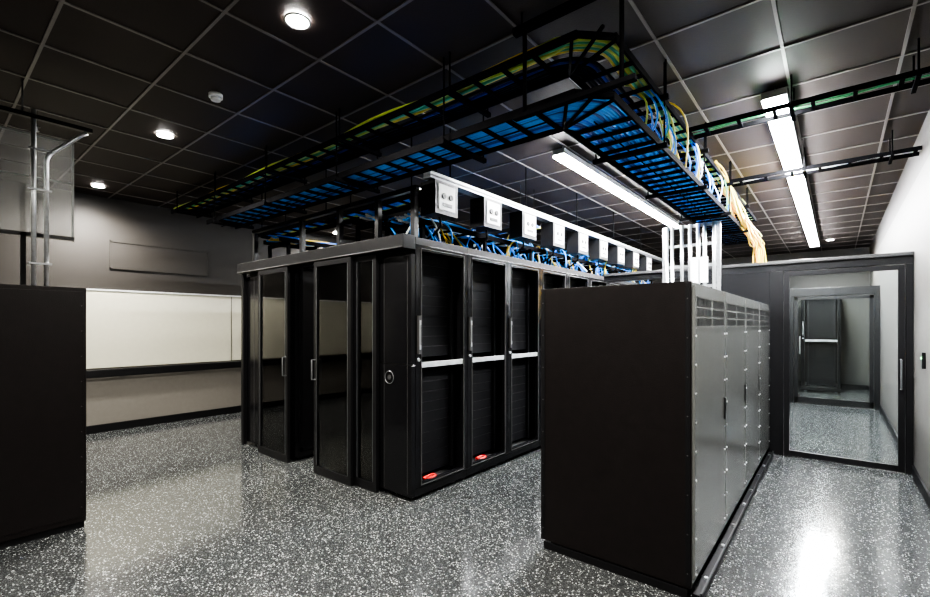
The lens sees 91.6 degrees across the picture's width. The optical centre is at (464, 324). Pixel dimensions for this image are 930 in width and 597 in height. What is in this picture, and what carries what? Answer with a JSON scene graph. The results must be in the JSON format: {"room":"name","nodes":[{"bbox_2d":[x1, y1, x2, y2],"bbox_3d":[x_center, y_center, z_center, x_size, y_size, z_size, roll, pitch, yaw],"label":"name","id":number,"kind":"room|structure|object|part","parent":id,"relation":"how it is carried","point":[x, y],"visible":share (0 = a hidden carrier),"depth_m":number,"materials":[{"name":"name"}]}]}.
{"room":"server room","nodes":[
{"label":"server room","id":0,"kind":"room"},
{"bbox_2d":[0,179,355,425],"bbox_3d":[-2.774,-0.150,9.267,0.150,3.300,17.200,0,0,39],"label":"wall","id":1,"kind":"structure","parent":0,"point":[84,262],"depth_m":6.58,"materials":[{"name":"beige paint"}]},
{"bbox_2d":[110,240,208,275],"bbox_3d":[-4.611,-1.000,6.894,0.018,0.400,1.300,0,0,39],"label":"access panel","id":2,"kind":"object","parent":1,"relation":"attached to","point":[123,255],"visible":1,"depth_m":6.84,"materials":[{"name":"paint"}]},
{"bbox_2d":[86,361,240,378],"bbox_3d":[-4.592,0.675,6.878,0.068,0.110,7.200,0,0,39],"label":"rail","id":3,"kind":"object","parent":1,"relation":"attached to","point":[101,373],"visible":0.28,"depth_m":6.80,"materials":[{"name":"black plastic"}]},
{"bbox_2d":[86,288,240,368],"bbox_3d":[-5.312,0.050,6.033,0.028,1.100,4.980,0,0,39],"label":"whiteboard","id":4,"kind":"object","parent":1,"relation":"attached to","point":[124,328],"visible":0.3,"depth_m":6.84,"materials":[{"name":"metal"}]},
{"bbox_2d":[86,405,240,434],"bbox_3d":[-2.710,1.445,9.214,0.015,0.110,17.200,0,0,39],"label":"baseboard","id":5,"kind":"structure","parent":1,"relation":"attached to","point":[92,429],"depth_m":6.86,"materials":[{"name":"black rubber"}]},
{"bbox_2d":[0,0,929,266],"bbox_3d":[0.588,-1.850,6.505,8.850,0.100,17.500,0,0,39],"label":"ceiling","id":6,"kind":"structure","parent":0,"point":[377,57],"depth_m":3.38,"materials":[{"name":"black tile"}]},
{"bbox_2d":[91,184,105,187],"bbox_3d":[-4.728,-1.788,5.824,0.150,0.016,0.150,0,0,39],"label":"recessed light","id":7,"kind":"object","parent":6,"relation":"in","point":[92,185],"visible":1,"depth_m":5.82,"materials":[{"name":"white plastic"}]},
{"bbox_2d":[155,132,173,138],"bbox_3d":[-2.834,-1.788,4.269,0.150,0.016,0.150,0,0,39],"label":"recessed light","id":8,"kind":"object","parent":6,"relation":"in","point":[164,135],"visible":1,"depth_m":4.26,"materials":[{"name":"white plastic"}]},
{"bbox_2d":[208,91,222,102],"bbox_3d":[-1.944,-1.775,3.525,0.100,0.050,0.100,0,0,39],"label":"smoke detector","id":9,"kind":"object","parent":6,"relation":"attached to","point":[217,97],"visible":1,"depth_m":3.50,"materials":[{"name":"white plastic"}]},
{"bbox_2d":[284,12,310,29],"bbox_3d":[-0.986,-1.788,2.660,0.150,0.016,0.150,0,0,39],"label":"recessed light","id":10,"kind":"object","parent":6,"relation":"in","point":[296,20],"visible":1,"depth_m":2.65,"materials":[{"name":"white plastic"}]},
{"bbox_2d":[258,137,436,239],"bbox_3d":[-1.536,-1.490,5.338,3.251,0.620,0.360,0,0,39],"label":"tray","id":11,"kind":"object","parent":6,"relation":"attached to","point":[395,202],"visible":0.69,"depth_m":5.17,"materials":[{"name":"black metal"}]},
{"bbox_2d":[373,183,540,238],"bbox_3d":[-0.330,-1.490,6.806,3.251,0.620,0.360,0,0,39],"label":"tray","id":12,"kind":"object","parent":6,"relation":"attached to","point":[538,229],"visible":0.09,"depth_m":6.00,"materials":[{"name":"black metal"}]},
{"bbox_2d":[171,24,756,222],"bbox_3d":[0.157,-1.663,6.548,6.330,0.275,5.880,0,0,39],"label":"tray","id":13,"kind":"object","parent":6,"relation":"attached to","point":[605,44],"visible":0.69,"depth_m":3.29,"materials":[{"name":"black metal"}]},
{"bbox_2d":[0,0,929,267],"bbox_3d":[0.588,-1.795,6.505,8.550,0.008,17.200,0,0,39],"label":"grid","id":14,"kind":"object","parent":6,"relation":"attached to","point":[61,2],"visible":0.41,"depth_m":3.64,"materials":[{"name":"grey metal"}]},
{"bbox_2d":[206,57,750,245],"bbox_3d":[0.601,-1.508,6.199,5.160,0.585,5.864,0,0,39],"label":"tray","id":15,"kind":"object","parent":6,"relation":"attached to","point":[633,148],"visible":0.93,"depth_m":3.48,"materials":[{"name":"black metal"}]},
{"bbox_2d":[625,85,766,262],"bbox_3d":[2.833,-0.952,5.050,0.376,1.414,5.344,0,0,40],"label":"cable bundle","id":16,"kind":"object","parent":15,"relation":"on","point":[735,204],"visible":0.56,"depth_m":4.50,"materials":[{"name":"plastic"}]},
{"bbox_2d":[421,128,662,281],"bbox_3d":[1.792,-1.280,6.649,0.376,1.040,6.950,0,0,39],"label":"power busway","id":17,"kind":"object","parent":6,"relation":"hanging from","point":[439,193],"visible":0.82,"depth_m":5.05,"materials":[{"name":"metal"}]},
{"bbox_2d":[513,0,636,121],"bbox_3d":[0.559,-1.495,2.414,0.700,0.610,0.040,0,0,39],"label":"hanger","id":18,"kind":"object","parent":6,"relation":"hanging from","point":[569,6],"visible":1,"depth_m":2.43,"materials":[{"name":"black metal"}]},
{"bbox_2d":[552,148,678,226],"bbox_3d":[2.256,-1.735,6.102,0.130,0.130,4.195,0,0,39],"label":"linear pendant light","id":19,"kind":"object","parent":6,"relation":"hanging from","point":[563,155],"visible":0.98,"depth_m":5.37,"materials":[{"name":"white plastic"}]},
{"bbox_2d":[761,87,818,246],"bbox_3d":[4.862,-1.735,6.486,0.160,0.130,8.095,0,0,39],"label":"linear pendant light","id":20,"kind":"object","parent":6,"relation":"hanging from","point":[783,131],"visible":0.96,"depth_m":4.43,"materials":[{"name":"white plastic"}]},
{"bbox_2d":[689,38,929,138],"bbox_3d":[2.487,-1.675,3.289,1.528,0.250,0.280,0,0,39],"label":"tray","id":21,"kind":"object","parent":6,"relation":"attached to","point":[915,75],"visible":1,"depth_m":3.23,"materials":[{"name":"black metal"}]},
{"bbox_2d":[731,130,921,186],"bbox_3d":[3.585,-1.675,4.626,1.528,0.250,0.280,0,0,39],"label":"tray","id":22,"kind":"object","parent":6,"relation":"attached to","point":[907,152],"visible":0.96,"depth_m":4.53,"materials":[{"name":"black metal"}]},
{"bbox_2d":[0,385,929,596],"bbox_3d":[0.588,1.550,6.505,8.850,0.100,17.500,0,0,39],"label":"floor","id":23,"kind":"structure","parent":0,"point":[185,508],"depth_m":3.22,"materials":[{"name":"stone"}]},
{"bbox_2d":[0,284,85,548],"bbox_3d":[-3.454,0.613,3.271,0.910,1.775,0.946,0,0,39],"label":"tall cabinet","id":24,"kind":"object","parent":23,"relation":"on","point":[43,328],"visible":1,"depth_m":3.16,"materials":[{"name":"black metal"}]},
{"bbox_2d":[0,78,92,285],"bbox_3d":[-3.904,-1.038,2.495,0.040,1.523,2.900,0,0,39],"label":"conduit","id":25,"kind":"object","parent":24,"relation":"attached to","point":[33,116],"visible":0.9,"depth_m":3.37,"materials":[{"name":"metal"}]},
{"bbox_2d":[249,265,313,457],"bbox_3d":[-2.078,0.369,5.654,1.260,2.262,0.696,0,0,39],"label":"rack","id":26,"kind":"object","parent":23,"relation":"on","point":[306,273],"visible":0.06,"depth_m":5.07,"materials":[{"name":"grey metal"}]},
{"bbox_2d":[247,270,298,457],"bbox_3d":[-2.316,0.430,5.364,1.200,2.060,0.046,0,0,39],"label":"end panel","id":27,"kind":"object","parent":26,"relation":"attached to","point":[252,282],"visible":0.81,"depth_m":5.52,"materials":[{"name":"grey metal"}]},
{"bbox_2d":[263,235,335,257],"bbox_3d":[-0.206,-0.932,8.257,0.480,0.360,6.900,0,0,39],"label":"tray","id":28,"kind":"object","parent":26,"relation":"on","point":[281,241],"visible":0.12,"depth_m":5.75,"materials":[{"name":"black metal"}]},
{"bbox_2d":[237,233,414,444],"bbox_3d":[-1.641,0.370,4.745,3.030,2.260,0.146,0,0,39],"label":"frame","id":29,"kind":"object","parent":23,"relation":"on","point":[401,242],"visible":1,"depth_m":4.78,"materials":[{"name":"black metal"}]},
{"bbox_2d":[258,266,289,462],"bbox_3d":[-2.185,0.433,5.106,0.660,2.135,0.083,0,0,39],"label":"sliding glass door","id":30,"kind":"structure","parent":29,"relation":"attached to","point":[273,284],"depth_m":5.12,"materials":[{"name":"black glass"}]},
{"bbox_2d":[311,257,353,486],"bbox_3d":[-1.301,0.433,4.380,0.610,2.135,0.083,0,0,39],"label":"sliding glass door","id":31,"kind":"structure","parent":29,"relation":"attached to","point":[333,359],"depth_m":4.39,"materials":[{"name":"black glass"}]},
{"bbox_2d":[354,254,378,492],"bbox_3d":[-0.906,0.433,4.143,0.320,2.135,0.038,0,0,39],"label":"sliding glass door","id":32,"kind":"structure","parent":29,"relation":"attached to","point":[366,268],"depth_m":4.15,"materials":[{"name":"black glass"}]},
{"bbox_2d":[379,237,466,497],"bbox_3d":[-0.664,0.369,4.493,1.260,2.262,0.696,0,0,39],"label":"rack","id":33,"kind":"object","parent":23,"relation":"on","point":[440,267],"depth_m":4.26,"materials":[{"name":"grey metal"}]},
{"bbox_2d":[251,185,419,260],"bbox_3d":[-1.553,-0.976,4.828,2.970,0.448,0.050,0,0,39],"label":"support frame","id":34,"kind":"object","parent":33,"relation":"on","point":[414,190],"visible":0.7,"depth_m":4.52,"materials":[{"name":"metal"}]},
{"bbox_2d":[379,254,414,497],"bbox_3d":[-0.904,0.430,4.201,1.200,2.060,0.051,0,0,39],"label":"end panel","id":35,"kind":"object","parent":33,"relation":"attached to","point":[396,273],"visible":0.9,"depth_m":3.92,"materials":[{"name":"grey metal"}]},
{"bbox_3d":[-0.317,1.373,4.065,0.088,0.052,0.159,0,0,39],"label":"red cable coil","id":36,"kind":"part","parent":33,"relation":"part of","materials":[{"name":"red plastic"}]},
{"bbox_2d":[352,211,602,275],"bbox_3d":[1.201,-0.932,7.102,0.480,0.360,6.900,0,0,39],"label":"tray","id":37,"kind":"object","parent":33,"relation":"on","point":[362,224],"visible":0.08,"depth_m":4.59,"materials":[{"name":"black metal"}]},
{"bbox_2d":[386,213,651,282],"bbox_3d":[1.591,-0.882,6.781,0.430,0.260,6.900,0,0,39],"label":"tray","id":38,"kind":"object","parent":33,"relation":"on","point":[397,227],"visible":0.51,"depth_m":4.95,"materials":[{"name":"black metal"}]},
{"bbox_2d":[383,212,650,283],"bbox_3d":[1.612,-0.910,6.861,0.642,0.271,7.007,0,0,39],"label":"cable bundle","id":39,"kind":"object","parent":38,"relation":"on","point":[508,252],"visible":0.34,"depth_m":5.36,"materials":[{"name":"blue plastic"}]},
{"bbox_2d":[466,248,507,475],"bbox_3d":[-0.220,0.369,5.034,1.260,2.262,0.696,0,0,39],"label":"rack","id":40,"kind":"object","parent":23,"relation":"on","point":[487,272],"depth_m":4.83,"materials":[{"name":"grey metal"}]},
{"bbox_3d":[0.165,1.373,4.652,0.088,0.052,0.159,0,0,39],"label":"red cable coil","id":41,"kind":"part","parent":40,"relation":"part of","materials":[{"name":"red plastic"}]},
{"bbox_2d":[507,256,539,459],"bbox_3d":[0.224,0.369,5.574,1.260,2.262,0.696,0,0,39],"label":"rack","id":42,"kind":"object","parent":23,"relation":"on","point":[523,275],"visible":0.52,"depth_m":5.41,"materials":[{"name":"grey metal"}]},
{"bbox_2d":[539,263,566,445],"bbox_3d":[0.669,0.369,6.115,1.260,2.262,0.696,0,0,39],"label":"rack","id":43,"kind":"object","parent":23,"relation":"on","point":[551,277],"visible":0.09,"depth_m":5.80,"materials":[{"name":"grey metal"}]},
{"bbox_2d":[567,269,588,287],"bbox_3d":[1.113,0.369,6.656,1.260,2.262,0.696,0,0,39],"label":"rack","id":44,"kind":"object","parent":23,"relation":"on","point":[575,278],"visible":0.06,"depth_m":6.40,"materials":[{"name":"grey metal"}]},
{"bbox_2d":[589,273,607,286],"bbox_3d":[1.557,0.369,7.197,1.260,2.262,0.696,0,0,39],"label":"rack","id":45,"kind":"object","parent":23,"relation":"on","point":[594,280],"visible":0.04,"depth_m":6.81,"materials":[{"name":"grey metal"}]},
{"bbox_2d":[608,282,623,285],"bbox_3d":[2.002,0.369,7.738,1.260,2.262,0.696,0,0,39],"label":"rack","id":46,"kind":"object","parent":23,"relation":"on","point":[609,283],"visible":0.02,"depth_m":7.33,"materials":[{"name":"grey metal"}]},
{"bbox_2d":[624,281,637,284],"bbox_3d":[2.446,0.369,8.279,1.260,2.262,0.696,0,0,39],"label":"rack","id":47,"kind":"object","parent":23,"relation":"on","point":[625,282],"visible":0.02,"depth_m":7.78,"materials":[{"name":"grey metal"}]},
{"bbox_2d":[541,281,731,596],"bbox_3d":[1.180,0.630,3.091,0.980,1.740,0.924,0,0,39],"label":"tall cabinet","id":48,"kind":"object","parent":23,"relation":"on","point":[708,304],"depth_m":2.71,"materials":[{"name":"black metal"}]},
{"bbox_3d":[0.875,0.630,2.759,0.930,1.740,0.024,0,0,39],"label":"cabinet end panel","id":49,"kind":"part","parent":48,"relation":"part of","materials":[{"name":"black metal"}]},
{"bbox_2d":[663,221,720,290],"bbox_3d":[2.710,0.145,5.442,0.640,2.710,0.130,0,0,39],"label":"rack","id":50,"kind":"object","parent":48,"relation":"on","point":[697,266],"visible":0.58,"depth_m":5.36,"materials":[{"name":"metal"}]},
{"bbox_2d":[720,292,750,539],"bbox_3d":[1.775,0.632,3.783,0.940,1.735,0.900,0,0,39],"label":"tall cabinet","id":51,"kind":"object","parent":23,"relation":"on","point":[735,386],"visible":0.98,"depth_m":3.44,"materials":[{"name":"grey metal"}]},
{"bbox_2d":[741,298,763,499],"bbox_3d":[2.346,0.632,4.479,0.940,1.735,0.900,0,0,39],"label":"tall cabinet","id":52,"kind":"object","parent":23,"relation":"on","point":[752,377],"visible":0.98,"depth_m":4.13,"materials":[{"name":"grey metal"}]},
{"bbox_2d":[603,251,913,474],"bbox_3d":[3.270,0.383,5.558,3.198,2.235,0.120,0,0,39],"label":"frame","id":53,"kind":"object","parent":23,"relation":"on","point":[763,282],"visible":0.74,"depth_m":5.22,"materials":[{"name":"grey metal"}]},
{"bbox_2d":[784,264,904,472],"bbox_3d":[4.041,0.440,4.864,1.000,2.100,0.093,0,0,39],"label":"door","id":54,"kind":"structure","parent":53,"relation":"in","point":[900,467],"depth_m":4.73,"materials":[{"name":"clear glass"}]},
{"bbox_2d":[756,302,773,473],"bbox_3d":[2.917,0.632,5.174,0.940,1.735,0.900,0,0,39],"label":"tall cabinet","id":55,"kind":"object","parent":23,"relation":"on","point":[764,370],"visible":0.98,"depth_m":4.83,"materials":[{"name":"grey metal"}]},
{"bbox_2d":[801,295,840,392],"bbox_3d":[8.265,0.369,10.487,0.696,2.262,1.260,0,0,39],"label":"rack","id":56,"kind":"object","parent":23,"relation":"on","point":[820,319],"visible":0.91,"depth_m":10.13,"materials":[{"name":"grey metal"}]},
{"bbox_2d":[789,285,879,409],"bbox_3d":[6.072,0.400,9.047,3.298,2.200,0.090,0,0,39],"label":"frame","id":57,"kind":"object","parent":23,"relation":"on","point":[853,290],"visible":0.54,"depth_m":8.26,"materials":[{"name":"black metal"}]},
{"bbox_2d":[794,295,873,408],"bbox_3d":[6.806,0.475,8.377,1.145,2.030,0.094,0,0,39],"label":"door","id":58,"kind":"structure","parent":57,"relation":"in","point":[870,405],"depth_m":8.30,"materials":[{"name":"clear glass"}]},
{"bbox_3d":[-4.660,0.613,1.802,0.910,1.775,0.946,0,0,39],"label":"cabinet","id":59,"kind":"object","parent":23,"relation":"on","visible":0},
{"bbox_2d":[0,125,74,284],"bbox_3d":[-4.021,-1.038,2.533,0.030,1.523,2.810,0,0,39],"label":"panel","id":60,"kind":"object","parent":59,"relation":"on","point":[22,234],"visible":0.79,"depth_m":3.42,"materials":[{"name":"grey metal"}]},
{"bbox_2d":[620,247,869,385],"bbox_3d":[6.094,-0.150,13.209,8.850,3.300,0.150,0,0,39],"label":"wall","id":61,"kind":"structure","parent":0,"point":[854,312],"depth_m":10.70,"materials":[{"name":"grey paint"}]},
{"bbox_2d":[798,381,868,389],"bbox_3d":[6.042,1.450,13.145,8.520,0.100,0.015,0,0,39],"label":"baseboard","id":62,"kind":"structure","parent":61,"relation":"attached to","point":[848,386],"depth_m":10.61,"materials":[{"name":"black rubber"}]},
{"bbox_2d":[870,109,929,492],"bbox_3d":[3.949,-0.150,3.744,0.150,3.300,17.200,0,0,39],"label":"wall","id":63,"kind":"structure","parent":0,"point":[904,226],"depth_m":4.49,"materials":[{"name":"grey paint"}]},
{"bbox_2d":[879,404,929,509],"bbox_3d":[3.885,1.450,3.797,0.015,0.100,17.200,0,0,39],"label":"baseboard","id":64,"kind":"structure","parent":63,"relation":"attached to","point":[924,491],"depth_m":4.32,"materials":[{"name":"black rubber"}]},
{"bbox_2d":[921,352,925,368],"bbox_3d":[4.000,0.310,3.948,0.026,0.140,0.080,0,0,39],"label":"card reader","id":65,"kind":"object","parent":63,"relation":"attached to","point":[923,354],"visible":1,"depth_m":3.92,"materials":[{"name":"black plastic"}]}
]}

